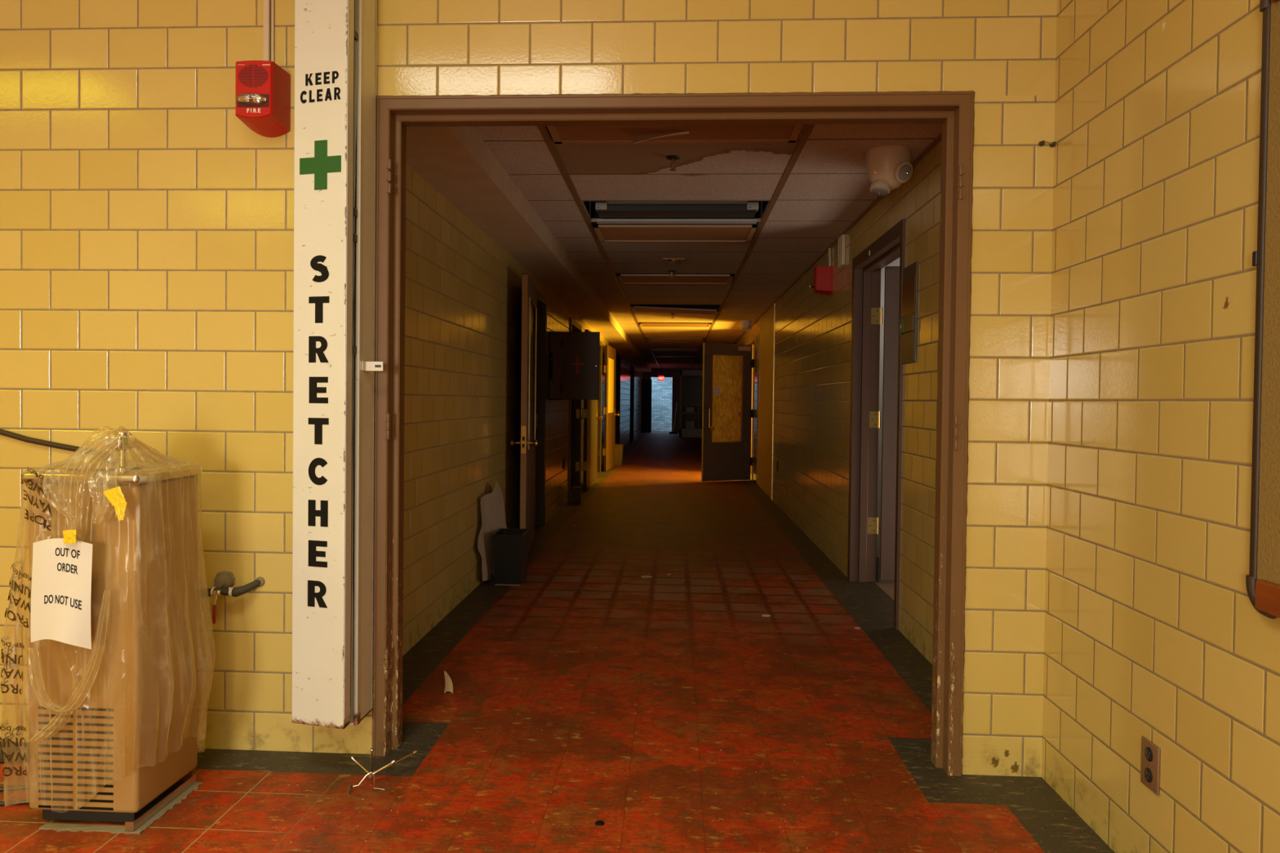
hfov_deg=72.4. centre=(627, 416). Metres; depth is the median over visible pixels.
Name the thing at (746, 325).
emergency light
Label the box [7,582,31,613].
print
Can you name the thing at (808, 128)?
trim
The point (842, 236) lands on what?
conduit
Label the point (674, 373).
wall
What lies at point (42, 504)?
print
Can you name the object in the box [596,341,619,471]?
door
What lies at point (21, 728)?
print
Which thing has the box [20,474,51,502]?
print
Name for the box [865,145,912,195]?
emergency light
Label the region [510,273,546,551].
door
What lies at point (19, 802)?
power cord
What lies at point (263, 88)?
fire alarm
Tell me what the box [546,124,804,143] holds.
ceiling light
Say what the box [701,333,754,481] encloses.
door
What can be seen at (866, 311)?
door
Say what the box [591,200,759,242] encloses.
ceiling light
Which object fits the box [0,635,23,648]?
print
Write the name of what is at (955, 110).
trim
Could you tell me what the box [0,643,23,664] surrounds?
print
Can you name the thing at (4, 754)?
print
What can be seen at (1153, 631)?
wall
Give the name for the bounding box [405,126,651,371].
soffit
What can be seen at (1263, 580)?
bulletin board
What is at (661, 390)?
wall
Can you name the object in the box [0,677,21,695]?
print
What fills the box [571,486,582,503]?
box
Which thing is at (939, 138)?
trim
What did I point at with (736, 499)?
crumbs
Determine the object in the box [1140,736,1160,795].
wall outlet
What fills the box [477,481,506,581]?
sheet
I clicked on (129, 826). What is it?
metal angle
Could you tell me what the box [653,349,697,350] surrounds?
diffuser
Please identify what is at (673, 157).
sprinkler
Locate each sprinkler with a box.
[666,155,680,170]
[667,270,675,278]
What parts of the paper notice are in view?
tape strip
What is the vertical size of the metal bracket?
0.081 m
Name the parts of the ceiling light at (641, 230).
frame, rail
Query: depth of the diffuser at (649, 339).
17.06 m
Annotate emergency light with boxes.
[740,320,751,332]
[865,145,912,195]
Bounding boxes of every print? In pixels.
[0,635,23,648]
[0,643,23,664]
[0,657,22,680]
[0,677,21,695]
[0,720,26,731]
[0,726,25,747]
[1,742,26,762]
[3,760,26,777]
[4,601,28,627]
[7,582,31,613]
[8,565,30,598]
[10,560,31,581]
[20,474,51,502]
[22,489,52,516]
[24,508,50,530]
[26,466,51,484]
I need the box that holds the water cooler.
[22,431,201,822]
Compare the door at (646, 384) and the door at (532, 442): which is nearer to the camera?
the door at (532, 442)
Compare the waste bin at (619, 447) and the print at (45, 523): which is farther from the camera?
the waste bin at (619, 447)
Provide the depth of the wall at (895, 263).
7.16 m
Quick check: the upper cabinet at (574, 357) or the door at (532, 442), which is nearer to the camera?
the door at (532, 442)
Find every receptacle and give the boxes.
[1144,746,1153,761]
[1144,767,1152,782]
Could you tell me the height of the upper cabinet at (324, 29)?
2.798 m
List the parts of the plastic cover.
tape strip, tape strip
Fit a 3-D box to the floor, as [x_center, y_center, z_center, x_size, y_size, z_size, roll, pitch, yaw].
[0.392,0.983,15.438,9.500,0.120,37.700,1,1,3]
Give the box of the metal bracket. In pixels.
[346,747,417,794]
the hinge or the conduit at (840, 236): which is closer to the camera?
the hinge
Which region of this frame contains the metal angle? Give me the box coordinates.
[124,773,195,831]
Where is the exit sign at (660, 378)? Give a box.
[657,376,663,380]
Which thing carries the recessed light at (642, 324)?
in the ceiling
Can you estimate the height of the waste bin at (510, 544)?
0.345 m
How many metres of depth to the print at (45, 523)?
2.39 m
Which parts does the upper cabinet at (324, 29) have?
lid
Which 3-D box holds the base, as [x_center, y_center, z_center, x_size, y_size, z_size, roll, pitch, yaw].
[-1.462,1.134,2.549,0.298,0.005,0.321,1,1,3]
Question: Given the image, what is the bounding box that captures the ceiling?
[473,123,942,368]
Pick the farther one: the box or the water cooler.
the box
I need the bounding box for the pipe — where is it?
[197,570,265,624]
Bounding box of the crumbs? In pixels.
[182,498,1013,849]
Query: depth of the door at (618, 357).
18.76 m
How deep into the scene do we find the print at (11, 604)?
2.38 m
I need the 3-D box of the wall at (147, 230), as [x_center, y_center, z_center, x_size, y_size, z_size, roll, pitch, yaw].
[-1.759,-0.376,3.037,6.542,3.000,0.150,1,1,3]
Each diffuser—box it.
[599,227,751,240]
[621,275,728,283]
[634,307,715,315]
[642,324,708,326]
[648,338,702,340]
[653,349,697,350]
[661,356,694,357]
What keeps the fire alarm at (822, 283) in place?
attached to the wall at (1153, 631)
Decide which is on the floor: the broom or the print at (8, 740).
the broom
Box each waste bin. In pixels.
[492,528,529,586]
[614,444,623,465]
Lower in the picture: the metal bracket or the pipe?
the metal bracket
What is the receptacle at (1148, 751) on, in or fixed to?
attached to the wall outlet at (1150, 753)
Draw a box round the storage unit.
[679,369,702,437]
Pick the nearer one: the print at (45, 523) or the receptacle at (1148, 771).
the receptacle at (1148, 771)
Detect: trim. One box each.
[372,90,974,776]
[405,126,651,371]
[537,125,659,368]
[690,124,814,368]
[732,132,942,344]
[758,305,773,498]
[771,303,774,499]
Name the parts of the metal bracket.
arm, arm, arm, arm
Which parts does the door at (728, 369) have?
pull handle, glass pane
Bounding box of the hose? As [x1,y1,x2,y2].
[0,428,116,463]
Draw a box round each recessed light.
[615,273,734,284]
[639,322,711,327]
[646,337,704,341]
[650,347,699,351]
[654,355,696,357]
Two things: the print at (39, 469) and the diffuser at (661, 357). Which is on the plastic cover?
the print at (39, 469)
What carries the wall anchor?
attached to the wall at (147, 230)
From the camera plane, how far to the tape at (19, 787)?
2.64 m
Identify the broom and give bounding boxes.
[669,402,677,434]
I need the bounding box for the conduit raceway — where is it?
[262,0,274,62]
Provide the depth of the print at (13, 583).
2.39 m
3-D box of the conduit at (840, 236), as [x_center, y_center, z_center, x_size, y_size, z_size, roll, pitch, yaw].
[1.542,-1.187,6.290,0.027,0.217,0.040,1,1,3]
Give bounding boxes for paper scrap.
[444,670,453,693]
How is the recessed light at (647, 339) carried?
in the ceiling
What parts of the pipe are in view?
valve lever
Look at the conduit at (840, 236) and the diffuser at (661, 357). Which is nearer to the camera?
the conduit at (840, 236)
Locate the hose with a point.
(10, 434)
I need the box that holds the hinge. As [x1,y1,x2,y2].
[350,0,359,723]
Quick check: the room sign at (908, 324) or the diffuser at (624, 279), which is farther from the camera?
the diffuser at (624, 279)
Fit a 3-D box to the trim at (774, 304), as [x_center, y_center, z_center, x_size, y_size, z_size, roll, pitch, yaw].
[1.791,-0.180,10.704,0.016,2.410,0.045,1,1,3]
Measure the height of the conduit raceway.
0.727 m
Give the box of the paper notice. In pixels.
[30,529,93,649]
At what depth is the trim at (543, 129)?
5.35 m
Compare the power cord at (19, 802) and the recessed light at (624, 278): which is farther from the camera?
the recessed light at (624, 278)
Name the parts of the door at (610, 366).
glass pane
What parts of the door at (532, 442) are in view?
lock plate, knob, glass pane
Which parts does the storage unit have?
panel, post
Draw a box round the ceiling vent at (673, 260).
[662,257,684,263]
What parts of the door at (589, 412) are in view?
knob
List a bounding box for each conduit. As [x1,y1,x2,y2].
[828,248,831,266]
[837,237,841,267]
[839,235,843,266]
[840,234,845,265]
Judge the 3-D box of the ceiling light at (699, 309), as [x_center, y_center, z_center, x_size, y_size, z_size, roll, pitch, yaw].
[0.622,-1.371,11.292,1.134,0.076,0.606,1,1,3]
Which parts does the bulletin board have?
rail, felt panel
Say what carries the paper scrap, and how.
on the floor
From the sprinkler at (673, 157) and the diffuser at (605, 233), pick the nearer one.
the sprinkler at (673, 157)
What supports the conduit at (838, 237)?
attached to the wall at (1153, 631)
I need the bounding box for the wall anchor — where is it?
[1038,140,1056,146]
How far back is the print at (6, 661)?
2.38 m
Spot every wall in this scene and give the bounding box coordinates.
[0,0,1057,777]
[402,163,642,656]
[642,368,702,433]
[650,377,672,431]
[733,0,1279,852]
[876,257,899,549]
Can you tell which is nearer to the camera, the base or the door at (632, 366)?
the base
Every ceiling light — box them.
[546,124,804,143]
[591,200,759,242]
[630,304,720,315]
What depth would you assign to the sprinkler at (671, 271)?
8.12 m
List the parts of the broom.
handle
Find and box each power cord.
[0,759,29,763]
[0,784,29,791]
[0,800,29,805]
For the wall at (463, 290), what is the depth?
5.06 m
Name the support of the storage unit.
on the floor
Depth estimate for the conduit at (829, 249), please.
6.77 m
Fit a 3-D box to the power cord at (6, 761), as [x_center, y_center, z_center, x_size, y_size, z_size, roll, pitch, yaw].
[-2.009,1.119,2.835,0.908,0.013,0.044,1,1,8]
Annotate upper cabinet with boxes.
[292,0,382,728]
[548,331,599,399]
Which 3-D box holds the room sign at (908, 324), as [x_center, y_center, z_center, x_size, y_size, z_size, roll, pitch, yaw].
[1.436,-0.521,4.459,0.022,0.500,0.252,1,1,3]
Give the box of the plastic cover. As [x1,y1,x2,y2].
[0,426,214,808]
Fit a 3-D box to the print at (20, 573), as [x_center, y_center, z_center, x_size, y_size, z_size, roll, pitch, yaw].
[-1.665,0.424,2.398,0.089,0.050,0.031,2,1,41]
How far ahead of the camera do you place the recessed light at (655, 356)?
23.46 m
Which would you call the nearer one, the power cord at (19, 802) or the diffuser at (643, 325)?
the power cord at (19, 802)
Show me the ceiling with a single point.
(827, 188)
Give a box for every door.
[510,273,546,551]
[568,317,602,501]
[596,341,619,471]
[615,353,620,444]
[630,365,634,443]
[641,378,652,432]
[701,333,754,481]
[847,218,905,630]
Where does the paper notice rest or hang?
attached to the plastic cover
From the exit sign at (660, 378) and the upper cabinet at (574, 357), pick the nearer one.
the upper cabinet at (574, 357)
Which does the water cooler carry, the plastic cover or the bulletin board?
the plastic cover
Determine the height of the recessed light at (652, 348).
0.020 m
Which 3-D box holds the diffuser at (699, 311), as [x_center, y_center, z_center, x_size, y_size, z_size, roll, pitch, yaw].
[0.622,-1.363,11.292,1.050,0.047,0.540,1,1,3]
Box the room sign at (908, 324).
[899,261,918,364]
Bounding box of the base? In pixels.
[39,782,203,834]
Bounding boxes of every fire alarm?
[235,60,290,137]
[808,266,833,295]
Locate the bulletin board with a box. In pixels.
[1245,0,1279,618]
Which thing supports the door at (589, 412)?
in the wall at (463, 290)
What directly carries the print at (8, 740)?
on the plastic cover
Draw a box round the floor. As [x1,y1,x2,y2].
[0,431,1115,852]

